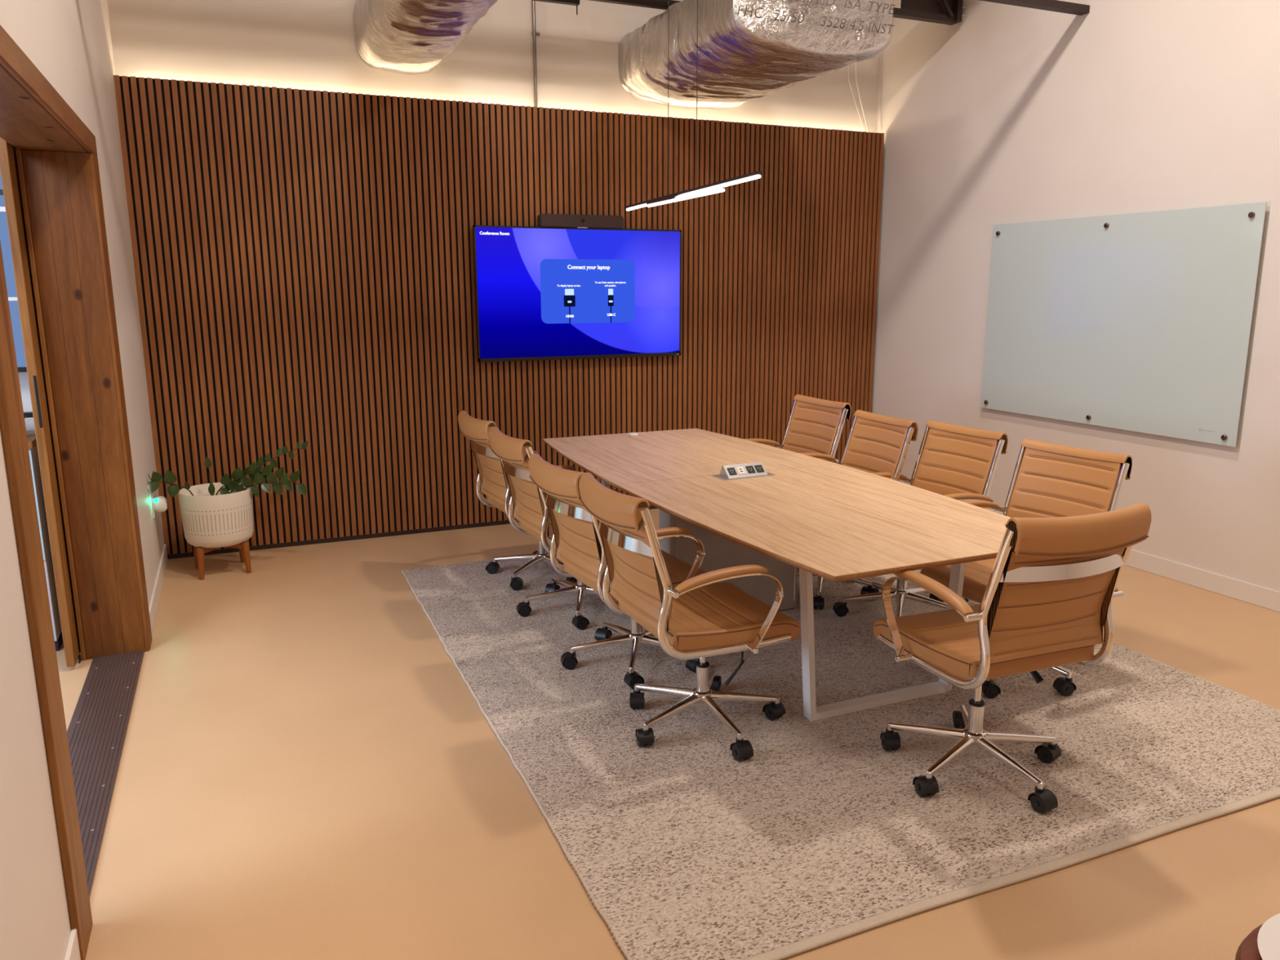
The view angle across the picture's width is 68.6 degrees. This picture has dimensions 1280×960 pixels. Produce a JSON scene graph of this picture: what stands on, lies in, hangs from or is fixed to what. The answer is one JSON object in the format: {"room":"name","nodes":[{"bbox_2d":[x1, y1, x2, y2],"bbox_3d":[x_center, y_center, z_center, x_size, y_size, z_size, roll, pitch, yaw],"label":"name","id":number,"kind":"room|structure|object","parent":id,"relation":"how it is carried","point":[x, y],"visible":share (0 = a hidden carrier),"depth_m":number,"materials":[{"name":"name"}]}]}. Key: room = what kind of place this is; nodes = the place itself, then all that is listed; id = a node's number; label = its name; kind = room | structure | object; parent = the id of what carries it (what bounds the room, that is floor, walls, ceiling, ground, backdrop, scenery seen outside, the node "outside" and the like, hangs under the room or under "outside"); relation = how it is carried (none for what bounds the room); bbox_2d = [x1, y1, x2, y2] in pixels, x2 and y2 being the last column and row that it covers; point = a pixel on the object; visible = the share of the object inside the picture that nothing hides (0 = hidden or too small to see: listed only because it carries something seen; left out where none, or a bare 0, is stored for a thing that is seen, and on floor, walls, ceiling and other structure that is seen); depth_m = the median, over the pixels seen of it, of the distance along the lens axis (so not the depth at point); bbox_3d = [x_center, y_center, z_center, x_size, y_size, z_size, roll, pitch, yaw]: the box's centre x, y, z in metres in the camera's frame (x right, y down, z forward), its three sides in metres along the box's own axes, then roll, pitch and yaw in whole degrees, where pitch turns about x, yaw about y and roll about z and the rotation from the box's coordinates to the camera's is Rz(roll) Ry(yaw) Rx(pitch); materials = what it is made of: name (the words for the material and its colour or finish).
{"room":"conference room","nodes":[
{"label":"conference room","id":0,"kind":"room"},
{"bbox_2d":[17,372,35,431],"bbox_3d":[-4.114,-1.525,3.626,3.050,4.750,0.120,-5,13,-23],"label":"wall","id":1,"kind":"structure","parent":0,"point":[23,376],"depth_m":4.35,"materials":[{"name":"paint"}]},
{"bbox_2d":[0,171,33,417],"bbox_3d":[-3.156,-0.874,3.971,0.970,1.270,0.040,-5,13,-23],"label":"window","id":2,"kind":"structure","parent":1,"relation":"in","point":[4,234],"depth_m":4.14,"materials":[{"name":"clear glass"}]},
{"bbox_2d":[0,0,164,959],"bbox_3d":[-1.375,-1.099,1.499,0.250,4.750,8.320,-5,13,-23],"label":"wall","id":3,"kind":"structure","parent":0,"point":[68,42],"depth_m":2.22,"materials":[{"name":"paint"}]},
{"bbox_2d":[63,928,80,959],"bbox_3d":[-0.488,1.516,0.295,0.012,0.103,4.495,-5,13,-23],"label":"baseboard","id":4,"kind":"structure","parent":3,"relation":"attached to","point":[73,953],"depth_m":2.20,"materials":[{"name":"paint"}]},
{"bbox_2d":[0,24,151,959],"bbox_3d":[-1.929,-0.122,3.034,0.268,2.225,2.335,-5,13,-23],"label":"door frame","id":5,"kind":"structure","parent":3,"relation":"in","point":[57,159],"depth_m":3.83,"materials":[{"name":"brown wood"}]},
{"bbox_2d":[0,137,81,666],"bbox_3d":[-2.551,-0.317,4.061,0.039,2.200,0.622,-5,13,-23],"label":"sliding door","id":6,"kind":"structure","parent":5,"relation":"attached to","point":[8,162],"depth_m":3.80,"materials":[{"name":"brown wood"}]},
{"bbox_2d":[151,494,155,518],"bbox_3d":[-2.672,0.145,5.148,0.006,0.120,0.074,-5,13,-23],"label":"wall outlet","id":7,"kind":"object","parent":3,"relation":"attached to","point":[152,497],"visible":0.96,"depth_m":5.12,"materials":[{"name":"white plastic"}]},
{"bbox_2d":[153,496,167,511],"bbox_3d":[-2.640,0.133,5.159,0.064,0.092,0.054,-5,13,-23],"label":"night light","id":8,"kind":"object","parent":7,"relation":"attached to","point":[160,504],"visible":1,"depth_m":5.14,"materials":[{"name":"white plastic"}]},
{"bbox_2d":[148,544,167,633],"bbox_3d":[-2.563,0.564,4.987,0.012,0.103,1.420,-5,13,-23],"label":"baseboard","id":9,"kind":"structure","parent":3,"relation":"attached to","point":[153,608],"depth_m":4.91,"materials":[{"name":"paint"}]},
{"bbox_2d":[893,0,964,25],"bbox_3d":[-0.215,-3.159,5.244,5.133,0.620,0.115,-5,13,-23],"label":"joist","id":10,"kind":"object","parent":3,"relation":"attached to","point":[949,12],"visible":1,"depth_m":6.20,"materials":[{"name":"brown metal"}]},
{"bbox_2d":[106,0,880,133],"bbox_3d":[-0.596,-2.092,6.351,5.620,4.750,0.150,-5,13,-23],"label":"wall","id":11,"kind":"structure","parent":0,"point":[307,45],"depth_m":5.93,"materials":[{"name":"paint"}]},
{"bbox_2d":[353,0,497,74],"bbox_3d":[-0.625,-2.332,3.800,0.550,0.457,4.327,-5,13,-23],"label":"duct","id":12,"kind":"object","parent":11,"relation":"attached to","point":[406,37],"visible":1,"depth_m":4.99,"materials":[{"name":"silver metal"}]},
{"bbox_2d":[113,75,884,559],"bbox_3d":[-0.528,-1.087,6.436,5.145,2.744,0.120,-5,13,-23],"label":"wall panel","id":13,"kind":"object","parent":11,"relation":"attached to","point":[304,263],"visible":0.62,"depth_m":6.00,"materials":[{"name":"brown wood"}]},
{"bbox_2d":[472,225,681,362],"bbox_3d":[-0.395,-1.261,6.356,1.467,0.867,0.064,-5,13,-23],"label":"television","id":14,"kind":"object","parent":13,"relation":"attached to","point":[542,293],"visible":1,"depth_m":6.31,"materials":[{"name":"black plastic"}]},
{"bbox_2d":[537,213,623,228],"bbox_3d":[-0.391,-1.720,6.242,0.584,0.086,0.085,-5,13,-23],"label":"bar","id":15,"kind":"object","parent":13,"relation":"attached to","point":[578,221],"visible":1,"depth_m":6.20,"materials":[{"name":"plastic"}]},
{"bbox_2d":[531,0,539,107],"bbox_3d":[-0.675,-3.292,5.976,0.050,2.250,0.029,-5,13,-23],"label":"conduit","id":16,"kind":"object","parent":11,"relation":"attached to","point":[535,33],"visible":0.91,"depth_m":6.07,"materials":[{"name":"metal"}]},
{"bbox_2d":[617,0,895,109],"bbox_3d":[0.661,-2.680,5.775,1.073,0.472,1.676,-5,13,-23],"label":"duct","id":17,"kind":"object","parent":11,"relation":"attached to","point":[748,50],"visible":0.99,"depth_m":5.28,"materials":[{"name":"silver metal"}]},
{"bbox_2d":[848,65,864,131],"bbox_3d":[1.636,-3.046,7.040,0.196,0.871,0.006,-5,13,-23],"label":"hanging cable","id":18,"kind":"object","parent":11,"relation":"hanging from","point":[848,65],"visible":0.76,"depth_m":7.06,"materials":[{"name":"plastic"}]},
{"bbox_2d":[855,62,869,132],"bbox_3d":[1.683,-3.041,7.043,0.154,0.882,0.018,-3,12,-15],"label":"cable","id":19,"kind":"object","parent":11,"relation":"hanging from","point":[855,62],"visible":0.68,"depth_m":7.07,"materials":[{"name":"plastic"}]},
{"bbox_2d":[56,508,1279,959],"bbox_3d":[-0.304,1.191,2.437,8.670,0.120,8.720,-5,13,-23],"label":"floor","id":20,"kind":"structure","parent":0,"point":[306,771],"depth_m":2.88,"materials":[{"name":"beige concrete"}]},
{"bbox_2d":[26,430,62,651],"bbox_3d":[-3.123,0.311,4.092,0.970,0.960,0.380,-5,13,-23],"label":"storage cabinet","id":21,"kind":"object","parent":20,"relation":"on","point":[31,436],"visible":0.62,"depth_m":4.16,"materials":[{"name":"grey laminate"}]},
{"bbox_2d":[26,430,36,448],"bbox_3d":[-3.124,-0.145,3.999,0.970,0.030,0.380,-5,13,-23],"label":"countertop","id":22,"kind":"structure","parent":21,"relation":"on","point":[31,436],"depth_m":4.09,"materials":[{"name":"brown wood"}]},
{"bbox_2d":[66,650,144,897],"bbox_3d":[-1.918,0.960,3.267,0.201,0.010,2.020,-5,13,-23],"label":"threshold","id":23,"kind":"object","parent":20,"relation":"on","point":[96,731],"visible":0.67,"depth_m":3.39,"materials":[{"name":"brown metal"}]},
{"bbox_2d":[146,440,307,579],"bbox_3d":[-2.331,0.172,5.392,0.931,0.709,0.435,-8,14,-35],"label":"potted plant","id":24,"kind":"object","parent":20,"relation":"on","point":[215,515],"visible":1,"depth_m":5.27,"materials":[{"name":"green plant"}]},
{"bbox_2d":[400,559,1279,959],"bbox_3d":[0.608,0.739,4.301,2.838,0.013,3.644,-5,13,-23],"label":"area rug","id":25,"kind":"object","parent":20,"relation":"on","point":[686,849],"visible":0.62,"depth_m":3.13,"materials":[{"name":"grey carpet"}]},
{"bbox_2d":[457,410,577,591],"bbox_3d":[-0.583,0.086,5.169,0.737,0.930,0.600,-6,13,-27],"label":"office chair","id":26,"kind":"object","parent":25,"relation":"on","point":[491,480],"visible":0.6,"depth_m":5.01,"materials":[{"name":"brown leather"}]},
{"bbox_2d":[488,426,621,630],"bbox_3d":[-0.342,0.203,4.611,0.717,0.922,0.617,-6,13,-25],"label":"office chair","id":27,"kind":"object","parent":25,"relation":"on","point":[527,504],"visible":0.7,"depth_m":4.43,"materials":[{"name":"brown leather"}]},
{"bbox_2d":[528,453,718,688],"bbox_3d":[-0.060,0.344,3.955,0.724,0.908,0.614,-6,13,-27],"label":"office chair","id":28,"kind":"object","parent":25,"relation":"on","point":[576,537],"visible":0.66,"depth_m":3.80,"materials":[{"name":"brown leather"}]},
{"bbox_2d":[578,472,800,760],"bbox_3d":[0.184,0.452,3.351,0.704,0.936,0.628,-5,13,-24],"label":"office chair","id":29,"kind":"object","parent":25,"relation":"on","point":[700,619],"visible":1,"depth_m":3.22,"materials":[{"name":"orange leather"}]},
{"bbox_2d":[542,428,1010,720],"bbox_3d":[0.471,0.341,4.409,1.194,0.728,2.910,-5,13,-23],"label":"conference table","id":30,"kind":"object","parent":25,"relation":"on","point":[828,520],"visible":0.79,"depth_m":3.81,"materials":[{"name":"brown wood"}]},
{"bbox_2d":[628,432,638,436],"bbox_3d":[-0.037,-0.270,5.545,0.057,0.018,0.057,-5,13,-23],"label":"puck","id":31,"kind":"object","parent":30,"relation":"on","point":[631,434],"visible":1,"depth_m":5.52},
{"bbox_2d":[711,462,775,480],"bbox_3d":[0.482,-0.047,4.357,0.270,0.054,0.124,-6,13,-25],"label":"power outlet","id":32,"kind":"object","parent":30,"relation":"on","point":[731,472],"visible":1,"depth_m":4.33,"materials":[{"name":"metal"}]},
{"bbox_2d":[726,467,737,475],"bbox_3d":[0.423,-0.039,4.310,0.038,0.030,0.032,-6,13,-25],"label":"socket","id":33,"kind":"object","parent":32,"relation":"attached to","point":[730,471],"depth_m":4.31,"materials":[{"name":"black plastic"}]},
{"bbox_2d":[735,466,746,474],"bbox_3d":[0.466,-0.044,4.330,0.038,0.030,0.032,-6,13,-25],"label":"socket","id":34,"kind":"object","parent":32,"relation":"attached to","point":[739,470],"depth_m":4.33,"materials":[{"name":"white plastic"}]},
{"bbox_2d":[745,465,755,473],"bbox_3d":[0.513,-0.048,4.352,0.038,0.030,0.032,-6,13,-25],"label":"socket","id":35,"kind":"object","parent":32,"relation":"attached to","point":[748,468],"depth_m":4.35,"materials":[{"name":"black plastic"}]},
{"bbox_2d":[754,464,764,472],"bbox_3d":[0.556,-0.052,4.372,0.038,0.030,0.032,-6,13,-25],"label":"socket","id":36,"kind":"object","parent":32,"relation":"attached to","point":[757,468],"depth_m":4.37,"materials":[{"name":"black plastic"}]},
{"bbox_2d":[744,394,851,462],"bbox_3d":[0.771,0.024,5.384,0.737,0.956,0.609,-6,13,-25],"label":"office chair","id":37,"kind":"object","parent":25,"relation":"on","point":[814,428],"visible":0.38,"depth_m":5.44,"materials":[{"name":"brown leather"}]},
{"bbox_2d":[797,409,918,609],"bbox_3d":[1.009,0.132,4.934,0.708,0.926,0.630,-5,12,-21],"label":"office chair","id":38,"kind":"object","parent":25,"relation":"on","point":[876,442],"visible":0.32,"depth_m":4.93,"materials":[{"name":"brown leather"}]},
{"bbox_2d":[832,420,1008,617],"bbox_3d":[1.325,0.212,4.558,0.718,0.916,0.615,-6,13,-26],"label":"office chair","id":39,"kind":"object","parent":25,"relation":"on","point":[959,463],"visible":0.48,"depth_m":4.59,"materials":[{"name":"brown leather"}]},
{"bbox_2d":[872,502,1151,813],"bbox_3d":[1.139,0.504,3.004,0.618,0.966,0.708,-5,12,-21],"label":"office chair","id":40,"kind":"object","parent":25,"relation":"on","point":[1051,589],"visible":1,"depth_m":2.79,"materials":[{"name":"brown leather"}]},
{"bbox_2d":[920,438,1132,698],"bbox_3d":[1.574,0.345,3.871,0.693,0.930,0.617,-7,13,-30],"label":"office chair","id":41,"kind":"object","parent":25,"relation":"on","point":[1049,480],"visible":0.42,"depth_m":3.91,"materials":[{"name":"brown leather"}]},
{"bbox_2d":[1235,923,1263,959],"bbox_3d":[1.254,1.077,1.549,0.504,0.454,0.504,-5,13,-23],"label":"round stool","id":42,"kind":"object","parent":20,"relation":"on","point":[1248,949],"visible":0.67,"depth_m":1.66,"materials":[{"name":"brown wood"}]},
{"bbox_2d":[1257,913,1279,959],"bbox_3d":[1.247,0.837,1.551,0.380,0.015,0.380,-5,13,-23],"label":"round plate","id":43,"kind":"object","parent":42,"relation":"on","point":[1268,935],"visible":1,"depth_m":1.65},
{"bbox_2d":[871,0,1279,591],"bbox_3d":[3.581,-1.527,3.521,0.150,4.750,8.470,-5,13,-23],"label":"wall","id":44,"kind":"structure","parent":0,"point":[1002,113],"depth_m":5.53,"materials":[{"name":"paint"}]},
{"bbox_2d":[979,0,1089,15],"bbox_3d":[0.203,-2.858,4.353,5.182,0.755,0.100,-5,13,-23],"label":"joist","id":45,"kind":"object","parent":44,"relation":"attached to","point":[1056,6],"visible":1,"depth_m":5.31,"materials":[{"name":"brown metal"}]},
{"bbox_2d":[980,201,1266,447],"bbox_3d":[2.693,-0.925,5.486,0.048,1.208,1.800,-5,13,-23],"label":"whiteboard","id":46,"kind":"object","parent":44,"relation":"attached to","point":[1139,322],"visible":1,"depth_m":5.30,"materials":[{"name":"white glass"}]},
{"bbox_2d":[987,508,1279,612],"bbox_3d":[3.490,0.745,4.008,0.012,0.103,8.290,-5,13,-23],"label":"baseboard","id":47,"kind":"structure","parent":44,"relation":"attached to","point":[1268,598],"depth_m":5.02,"materials":[{"name":"paint"}]},
{"bbox_3d":[-0.341,-3.549,1.459,8.620,0.140,8.620,-5,13,-23],"label":"ceiling","id":48,"kind":"structure","parent":0,"visible":0},
{"bbox_2d":[532,0,579,14],"bbox_3d":[-0.510,-3.579,5.538,0.290,1.512,0.040,-5,13,-23],"label":"strut","id":49,"kind":"object","parent":48,"relation":"hanging from","point":[574,2],"visible":1,"depth_m":5.69,"materials":[{"name":"black metal"}]},
{"bbox_2d":[589,0,680,9],"bbox_3d":[0.126,-3.670,5.767,1.050,1.420,0.040,-5,13,-23],"label":"strut","id":50,"kind":"object","parent":48,"relation":"hanging from","point":[656,4],"visible":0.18,"depth_m":5.86,"materials":[{"name":"brown metal"}]},
{"bbox_2d":[625,0,762,210],"bbox_3d":[0.199,-2.670,4.161,0.054,2.746,1.660,-4,12,-19],"label":"pendant light","id":51,"kind":"object","parent":48,"relation":"hanging from","point":[717,187],"visible":1,"depth_m":4.25,"materials":[{"name":"white metal"}]},
{"bbox_2d":[647,188,724,207],"bbox_3d":[0.202,-1.331,4.436,0.018,0.012,0.837,-5,12,-22],"label":"diffuser","id":52,"kind":"object","parent":51,"relation":"attached to","point":[694,193],"depth_m":4.40,"materials":[{"name":"white plastic"}]},
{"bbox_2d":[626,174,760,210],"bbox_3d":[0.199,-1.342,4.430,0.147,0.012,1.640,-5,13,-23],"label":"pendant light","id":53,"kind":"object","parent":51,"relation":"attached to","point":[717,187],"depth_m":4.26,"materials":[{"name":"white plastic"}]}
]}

